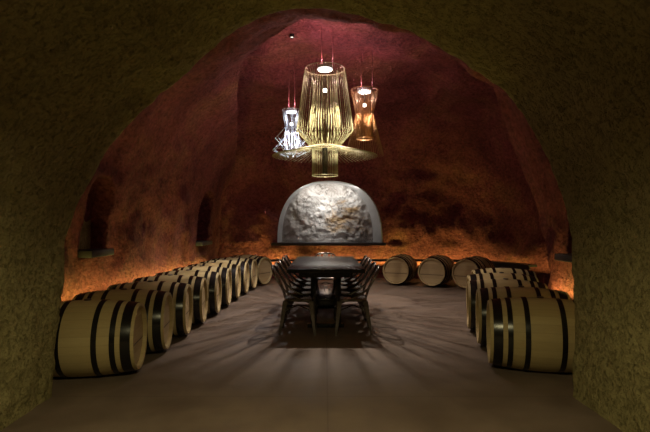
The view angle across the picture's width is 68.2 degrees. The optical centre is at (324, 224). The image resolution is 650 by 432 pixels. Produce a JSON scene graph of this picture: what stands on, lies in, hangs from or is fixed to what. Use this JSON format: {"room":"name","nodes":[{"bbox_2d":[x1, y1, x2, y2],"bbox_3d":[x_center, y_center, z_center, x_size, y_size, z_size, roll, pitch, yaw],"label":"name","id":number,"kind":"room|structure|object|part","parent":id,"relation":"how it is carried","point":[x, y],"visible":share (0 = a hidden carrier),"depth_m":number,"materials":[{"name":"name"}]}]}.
{"room":"wine cellar","nodes":[
{"label":"wine cellar","id":0,"kind":"room"},
{"bbox_2d":[61,160,222,301],"bbox_3d":[-2.818,0.135,8.338,1.183,2.570,8.848,0,0,-5],"label":"wall","id":1,"kind":"structure","parent":0,"point":[153,224],"depth_m":7.27,"materials":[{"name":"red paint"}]},
{"bbox_2d":[78,220,90,249],"bbox_3d":[-3.155,-0.115,6.180,0.030,0.910,0.500,0,0,0],"label":"window","id":2,"kind":"structure","parent":1,"relation":"in","point":[85,234],"depth_m":6.29,"materials":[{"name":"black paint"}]},
{"bbox_2d":[77,249,113,257],"bbox_3d":[-3.019,0.360,6.180,0.340,0.085,0.620,0,0,0],"label":"ledge","id":3,"kind":"object","parent":1,"relation":"attached to","point":[85,253],"visible":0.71,"depth_m":5.98,"materials":[{"name":"brown stone"}]},
{"bbox_2d":[196,241,211,245],"bbox_3d":[-2.755,0.400,10.575,0.340,0.085,0.910,0,0,0],"label":"ledge","id":4,"kind":"object","parent":1,"relation":"attached to","point":[198,243],"visible":0.73,"depth_m":10.35,"materials":[{"name":"brown stone"}]},
{"bbox_2d":[1,278,622,431],"bbox_3d":[1.000,1.400,5.300,12.000,0.001,17.000,0,0,0],"label":"floor","id":5,"kind":"structure","parent":0,"point":[421,368],"depth_m":4.27,"materials":[{"name":"concrete"}]},
{"bbox_2d":[53,298,146,377],"bbox_3d":[-2.219,1.046,4.486,0.950,0.715,0.703,0,0,-9],"label":"wine barrel","id":6,"kind":"object","parent":5,"relation":"on","point":[103,337],"visible":0.72,"depth_m":4.24,"materials":[{"name":"brown wood"}]},
{"bbox_2d":[72,288,173,352],"bbox_3d":[-2.195,1.046,5.234,0.950,0.715,0.703,0,0,-8],"label":"wine barrel","id":7,"kind":"object","parent":5,"relation":"on","point":[158,305],"visible":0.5,"depth_m":5.07,"materials":[{"name":"brown wood"}]},
{"bbox_2d":[107,280,192,336],"bbox_3d":[-2.176,1.046,5.972,0.950,0.715,0.703,0,0,-7],"label":"wine barrel","id":8,"kind":"object","parent":5,"relation":"on","point":[182,296],"visible":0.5,"depth_m":5.82,"materials":[{"name":"brown wood"}]},
{"bbox_2d":[133,274,207,323],"bbox_3d":[-2.162,1.046,6.710,0.950,0.715,0.703,0,0,-6],"label":"wine barrel","id":9,"kind":"object","parent":5,"relation":"on","point":[199,285],"visible":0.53,"depth_m":6.57,"materials":[{"name":"brown wood"}]},
{"bbox_2d":[155,269,221,314],"bbox_3d":[-2.123,1.046,7.449,0.950,0.715,0.703,0,0,-5],"label":"wine barrel","id":10,"kind":"object","parent":5,"relation":"on","point":[214,283],"visible":0.38,"depth_m":7.30,"materials":[{"name":"brown wood"}]},
{"bbox_2d":[172,265,231,305],"bbox_3d":[-2.104,1.046,8.177,0.950,0.715,0.703,0,0,-4],"label":"wine barrel","id":11,"kind":"object","parent":5,"relation":"on","point":[226,277],"visible":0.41,"depth_m":8.04,"materials":[{"name":"brown wood"}]},
{"bbox_2d":[186,262,240,298],"bbox_3d":[-2.074,1.046,8.905,0.950,0.715,0.703,0,0,-3],"label":"wine barrel","id":12,"kind":"object","parent":5,"relation":"on","point":[235,269],"visible":0.31,"depth_m":8.78,"materials":[{"name":"brown wood"}]},
{"bbox_2d":[199,259,249,293],"bbox_3d":[-2.035,1.046,9.642,0.950,0.715,0.703,0,0,-1],"label":"wine barrel","id":13,"kind":"object","parent":5,"relation":"on","point":[244,266],"visible":0.33,"depth_m":9.52,"materials":[{"name":"brown wood"}]},
{"bbox_2d":[210,257,257,288],"bbox_3d":[-1.984,1.046,10.385,0.950,0.715,0.703,0,0,3],"label":"wine barrel","id":14,"kind":"object","parent":5,"relation":"on","point":[253,269],"visible":0.34,"depth_m":10.28,"materials":[{"name":"brown wood"}]},
{"bbox_2d":[231,254,271,284],"bbox_3d":[-1.797,1.046,11.288,0.950,0.715,0.703,0,0,26],"label":"wine barrel","id":15,"kind":"object","parent":5,"relation":"on","point":[264,264],"visible":0.43,"depth_m":11.10,"materials":[{"name":"brown wood"}]},
{"bbox_2d":[271,265,316,334],"bbox_3d":[-0.409,0.962,6.321,0.591,0.877,0.475,0,0,1],"label":"metal chair","id":16,"kind":"object","parent":5,"relation":"on","point":[289,298],"visible":1,"depth_m":6.15,"materials":[{"name":"black metal"}]},
{"bbox_3d":[-0.536,1.188,6.151,0.113,0.425,0.083,0,0,1],"label":"leg","id":17,"kind":"part","parent":16,"relation":"part of","materials":[{"name":"black metal"}]},
{"bbox_3d":[-0.532,1.188,6.494,0.113,0.425,0.083,0,0,1],"label":"leg","id":18,"kind":"part","parent":16,"relation":"part of","materials":[{"name":"black metal"}]},
{"bbox_3d":[-0.496,0.747,6.322,0.418,0.448,0.475,0,0,1],"label":"frame","id":19,"kind":"part","parent":16,"relation":"part of","materials":[{"name":"black metal"}]},
{"bbox_3d":[-0.342,0.967,6.320,0.380,0.037,0.386,0,0,1],"label":"seat","id":20,"kind":"part","parent":16,"relation":"part of","materials":[{"name":"black metal"}]},
{"bbox_3d":[-0.163,1.188,6.146,0.093,0.425,0.083,0,0,1],"label":"leg","id":21,"kind":"part","parent":16,"relation":"part of","materials":[{"name":"black metal"}]},
{"bbox_3d":[-0.159,1.188,6.489,0.093,0.425,0.083,0,0,1],"label":"leg","id":22,"kind":"part","parent":16,"relation":"part of","materials":[{"name":"black metal"}]},
{"bbox_2d":[275,262,316,320],"bbox_3d":[-0.415,0.962,6.831,0.591,0.877,0.475,0,0,1],"label":"metal chair","id":23,"kind":"object","parent":5,"relation":"on","point":[302,291],"visible":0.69,"depth_m":6.92,"materials":[{"name":"black metal"}]},
{"bbox_3d":[-0.501,0.747,6.832,0.418,0.448,0.475,0,0,1],"label":"frame","id":24,"kind":"part","parent":23,"relation":"part of","materials":[{"name":"black metal"}]},
{"bbox_3d":[-0.347,0.967,6.830,0.380,0.037,0.386,0,0,1],"label":"seat","id":25,"kind":"part","parent":23,"relation":"part of","materials":[{"name":"black metal"}]},
{"bbox_2d":[278,259,317,315],"bbox_3d":[-0.413,0.962,7.340,0.591,0.877,0.475,0,0,0],"label":"metal chair","id":26,"kind":"object","parent":5,"relation":"on","point":[306,287],"visible":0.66,"depth_m":7.38,"materials":[{"name":"black metal"}]},
{"bbox_3d":[-0.499,0.747,7.341,0.418,0.448,0.475,0,0,0],"label":"frame","id":27,"kind":"part","parent":26,"relation":"part of","materials":[{"name":"black metal"}]},
{"bbox_3d":[-0.346,0.967,7.340,0.380,0.037,0.386,0,0,0],"label":"seat","id":28,"kind":"part","parent":26,"relation":"part of","materials":[{"name":"black metal"}]},
{"bbox_2d":[285,255,310,304],"bbox_3d":[-0.405,0.962,8.360,0.591,0.877,0.475,0,0,0],"label":"metal chair","id":29,"kind":"object","parent":5,"relation":"on","point":[286,256],"visible":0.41,"depth_m":8.38,"materials":[{"name":"black metal"}]},
{"bbox_3d":[-0.491,0.747,8.360,0.418,0.448,0.475,0,0,0],"label":"frame","id":30,"kind":"part","parent":29,"relation":"part of","materials":[{"name":"black metal"}]},
{"bbox_3d":[-0.338,0.967,8.360,0.380,0.037,0.386,0,0,0],"label":"seat","id":31,"kind":"part","parent":29,"relation":"part of","materials":[{"name":"black metal"}]},
{"bbox_2d":[282,257,317,312],"bbox_3d":[-0.405,0.962,7.850,0.591,0.877,0.475,0,0,0],"label":"metal chair","id":32,"kind":"object","parent":5,"relation":"on","point":[284,260],"visible":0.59,"depth_m":7.85,"materials":[{"name":"black metal"}]},
{"bbox_3d":[-0.492,0.747,7.850,0.418,0.448,0.475,0,0,0],"label":"frame","id":33,"kind":"part","parent":32,"relation":"part of","materials":[{"name":"black metal"}]},
{"bbox_3d":[-0.338,0.967,7.850,0.380,0.037,0.386,0,0,0],"label":"seat","id":34,"kind":"part","parent":32,"relation":"part of","materials":[{"name":"black metal"}]},
{"bbox_2d":[286,256,364,327],"bbox_3d":[0.010,0.978,7.265,0.990,0.845,2.470,0,0,0],"label":"dining table","id":35,"kind":"object","parent":5,"relation":"on","point":[314,267],"visible":0.82,"depth_m":6.54,"materials":[{"name":"black wood"}]},
{"bbox_3d":[-0.160,0.983,6.575,0.075,0.745,0.064,0,0,0],"label":"leg","id":36,"kind":"part","parent":35,"relation":"part of","materials":[{"name":"brown wood"}]},
{"bbox_3d":[0.180,0.983,6.575,0.075,0.745,0.064,0,0,0],"label":"leg","id":37,"kind":"part","parent":35,"relation":"part of","materials":[{"name":"brown wood"}]},
{"bbox_2d":[316,252,334,283],"bbox_3d":[0.010,0.962,8.887,0.475,0.877,0.591,0,0,0],"label":"metal chair","id":38,"kind":"object","parent":5,"relation":"on","point":[323,253],"visible":0.34,"depth_m":8.86,"materials":[{"name":"black metal"}]},
{"bbox_3d":[0.010,0.967,8.820,0.386,0.037,0.380,0,0,0],"label":"seat","id":39,"kind":"part","parent":38,"relation":"part of","materials":[{"name":"black metal"}]},
{"bbox_2d":[333,257,369,308],"bbox_3d":[0.434,0.962,7.851,0.591,0.877,0.475,0,0,-1],"label":"metal chair","id":40,"kind":"object","parent":5,"relation":"on","point":[367,258],"visible":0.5,"depth_m":7.94,"materials":[{"name":"black metal"}]},
{"bbox_3d":[0.367,0.967,7.850,0.380,0.037,0.386,0,0,-1],"label":"seat","id":41,"kind":"part","parent":40,"relation":"part of","materials":[{"name":"black metal"}]},
{"bbox_3d":[0.521,0.747,7.852,0.418,0.448,0.475,0,0,-1],"label":"frame","id":42,"kind":"part","parent":40,"relation":"part of","materials":[{"name":"black metal"}]},
{"bbox_2d":[333,259,371,316],"bbox_3d":[0.426,0.962,7.339,0.591,0.877,0.475,0,0,1],"label":"metal chair","id":43,"kind":"object","parent":5,"relation":"on","point":[343,287],"visible":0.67,"depth_m":7.35,"materials":[{"name":"black metal"}]},
{"bbox_3d":[0.359,0.967,7.340,0.380,0.037,0.386,0,0,1],"label":"seat","id":44,"kind":"part","parent":43,"relation":"part of","materials":[{"name":"black metal"}]},
{"bbox_3d":[0.513,0.747,7.339,0.418,0.448,0.475,0,0,1],"label":"frame","id":45,"kind":"part","parent":43,"relation":"part of","materials":[{"name":"black metal"}]},
{"bbox_2d":[341,255,366,303],"bbox_3d":[0.433,0.962,8.360,0.591,0.877,0.475,0,0,0],"label":"metal chair","id":46,"kind":"object","parent":5,"relation":"on","point":[365,256],"visible":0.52,"depth_m":8.38,"materials":[{"name":"black metal"}]},
{"bbox_3d":[0.366,0.967,8.360,0.380,0.037,0.386,0,0,0],"label":"seat","id":47,"kind":"part","parent":46,"relation":"part of","materials":[{"name":"black metal"}]},
{"bbox_3d":[0.520,0.747,8.360,0.418,0.448,0.475,0,0,0],"label":"frame","id":48,"kind":"part","parent":46,"relation":"part of","materials":[{"name":"black metal"}]},
{"bbox_2d":[334,262,375,321],"bbox_3d":[0.431,0.962,6.831,0.591,0.877,0.475,0,0,-1],"label":"metal chair","id":49,"kind":"object","parent":5,"relation":"on","point":[373,265],"visible":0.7,"depth_m":6.91,"materials":[{"name":"black metal"}]},
{"bbox_3d":[0.364,0.967,6.830,0.380,0.037,0.386,0,0,-1],"label":"seat","id":50,"kind":"part","parent":49,"relation":"part of","materials":[{"name":"black metal"}]},
{"bbox_3d":[0.517,0.747,6.832,0.418,0.448,0.475,0,0,-1],"label":"frame","id":51,"kind":"part","parent":49,"relation":"part of","materials":[{"name":"black metal"}]},
{"bbox_2d":[335,265,379,334],"bbox_3d":[0.425,0.962,6.319,0.591,0.877,0.475,0,0,1],"label":"metal chair","id":52,"kind":"object","parent":5,"relation":"on","point":[341,298],"visible":1,"depth_m":6.14,"materials":[{"name":"black metal"}]},
{"bbox_3d":[0.174,1.188,6.151,0.093,0.425,0.083,0,0,1],"label":"leg","id":53,"kind":"part","parent":52,"relation":"part of","materials":[{"name":"black metal"}]},
{"bbox_3d":[0.358,0.967,6.320,0.380,0.037,0.386,0,0,1],"label":"seat","id":54,"kind":"part","parent":52,"relation":"part of","materials":[{"name":"black metal"}]},
{"bbox_3d":[0.512,0.747,6.318,0.418,0.448,0.475,0,0,1],"label":"frame","id":55,"kind":"part","parent":52,"relation":"part of","materials":[{"name":"black metal"}]},
{"bbox_3d":[0.547,1.188,6.146,0.113,0.425,0.083,0,0,1],"label":"leg","id":56,"kind":"part","parent":52,"relation":"part of","materials":[{"name":"black metal"}]},
{"bbox_2d":[383,254,417,283],"bbox_3d":[1.813,1.046,11.484,0.703,0.715,0.950,0,0,24],"label":"wine barrel","id":57,"kind":"object","parent":5,"relation":"on","point":[400,268],"visible":0.99,"depth_m":11.11,"materials":[{"name":"brown wood"}]},
{"bbox_2d":[270,259,536,278],"bbox_3d":[1.648,1.140,11.995,6.594,0.520,1.372,0,0,14],"label":"shelf","id":58,"kind":"object","parent":5,"relation":"on","point":[498,264],"visible":0.27,"depth_m":11.29,"materials":[{"name":"black metal"}]},
{"bbox_2d":[418,255,454,285],"bbox_3d":[2.607,1.046,11.131,0.703,0.715,0.950,0,0,30],"label":"wine barrel","id":59,"kind":"object","parent":5,"relation":"on","point":[436,270],"visible":0.91,"depth_m":10.77,"materials":[{"name":"brown wood"}]},
{"bbox_2d":[452,256,494,287],"bbox_3d":[3.325,1.046,10.714,0.703,0.715,0.950,0,0,40],"label":"wine barrel","id":60,"kind":"object","parent":5,"relation":"on","point":[463,267],"visible":0.64,"depth_m":10.43,"materials":[{"name":"brown wood"}]},
{"bbox_2d":[466,272,538,306],"bbox_3d":[2.585,1.046,7.031,0.950,0.715,0.703,0,0,12],"label":"wine barrel","id":61,"kind":"object","parent":5,"relation":"on","point":[500,275],"visible":0.23,"depth_m":6.92,"materials":[{"name":"brown wood"}]},
{"bbox_2d":[471,267,535,276],"bbox_3d":[2.908,1.046,7.857,0.950,0.715,0.703,0,0,10],"label":"wine barrel","id":62,"kind":"object","parent":5,"relation":"on","point":[502,269],"visible":0.16,"depth_m":7.74,"materials":[{"name":"brown wood"}]},
{"bbox_2d":[467,278,547,329],"bbox_3d":[2.341,1.046,6.215,0.950,0.715,0.703,0,0,14],"label":"wine barrel","id":63,"kind":"object","parent":5,"relation":"on","point":[472,286],"visible":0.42,"depth_m":6.08,"materials":[{"name":"brown wood"}]},
{"bbox_2d":[476,286,570,345],"bbox_3d":[2.221,1.046,5.435,0.950,0.715,0.703,0,0,14],"label":"wine barrel","id":64,"kind":"object","parent":5,"relation":"on","point":[483,295],"visible":0.37,"depth_m":5.30,"materials":[{"name":"brown wood"}]},
{"bbox_2d":[486,296,574,372],"bbox_3d":[2.079,1.046,4.637,0.950,0.715,0.703,0,0,15],"label":"wine barrel","id":65,"kind":"object","parent":5,"relation":"on","point":[537,333],"visible":0.79,"depth_m":4.40,"materials":[{"name":"brown wood"}]},
{"bbox_2d":[0,0,649,431],"bbox_3d":[-0.164,-1.345,0.482,7.420,5.531,6.965,0,0,0],"label":"wall","id":66,"kind":"structure","parent":0,"point":[75,74],"depth_m":3.23,"materials":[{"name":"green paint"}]},
{"bbox_2d":[102,8,548,191],"bbox_3d":[0.148,-2.226,8.258,7.289,2.878,8.716,0,0,0],"label":"ceiling","id":67,"kind":"structure","parent":0,"point":[189,133],"depth_m":7.03,"materials":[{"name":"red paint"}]},
{"bbox_2d":[273,108,309,156],"bbox_3d":[-0.613,-2.271,8.800,0.694,2.042,0.692,0,0,0],"label":"pendant lamp","id":68,"kind":"object","parent":67,"relation":"hanging from","point":[291,111],"visible":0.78,"depth_m":8.73,"materials":[{"name":"glass"}]},
{"bbox_2d":[272,28,377,176],"bbox_3d":[0.000,-2.032,7.900,1.731,2.454,1.731,0,0,0],"label":"pendant lamp","id":69,"kind":"object","parent":67,"relation":"hanging from","point":[324,66],"visible":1,"depth_m":7.80,"materials":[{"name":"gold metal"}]},
{"bbox_2d":[345,50,383,158],"bbox_3d":[0.732,-2.276,8.900,0.719,1.994,0.719,0,0,0],"label":"pendant lamp","id":70,"kind":"object","parent":67,"relation":"hanging from","point":[358,107],"visible":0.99,"depth_m":8.78,"materials":[{"name":"orange glass"}]},
{"bbox_2d":[217,19,549,285],"bbox_3d":[0.710,-0.993,9.280,9.234,4.825,6.960,0,0,0],"label":"wall","id":71,"kind":"structure","parent":0,"point":[449,180],"depth_m":11.84,"materials":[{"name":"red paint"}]},
{"bbox_2d":[271,242,385,245],"bbox_3d":[0.092,0.496,12.630,2.952,0.070,0.600,0,0,0],"label":"sill","id":72,"kind":"structure","parent":71,"relation":"attached to","point":[278,243],"depth_m":12.33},
{"bbox_2d":[277,181,382,242],"bbox_3d":[0.119,-0.361,12.870,2.796,1.645,0.480,0,0,0],"label":"niche","id":73,"kind":"object","parent":71,"relation":"attached to","point":[374,214],"visible":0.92,"depth_m":12.82,"materials":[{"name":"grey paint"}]},
{"bbox_2d":[282,184,372,241],"bbox_3d":[0.068,-0.341,13.061,2.550,1.604,0.150,0,0,0],"label":"rock face","id":74,"kind":"object","parent":73,"relation":"in","point":[318,212],"visible":0.99,"depth_m":13.08,"materials":[{"name":"grey stone"}]},
{"bbox_2d":[522,161,573,298],"bbox_3d":[3.438,0.137,5.451,1.284,2.565,3.138,0,0,0],"label":"wall","id":75,"kind":"structure","parent":0,"point":[555,229],"depth_m":6.34,"materials":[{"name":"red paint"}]},
{"bbox_2d":[555,253,571,262],"bbox_3d":[3.060,0.400,5.770,0.340,0.085,0.560,0,0,0],"label":"ledge","id":76,"kind":"object","parent":75,"relation":"attached to","point":[566,257],"visible":0.29,"depth_m":5.83,"materials":[{"name":"stone"}]}
]}

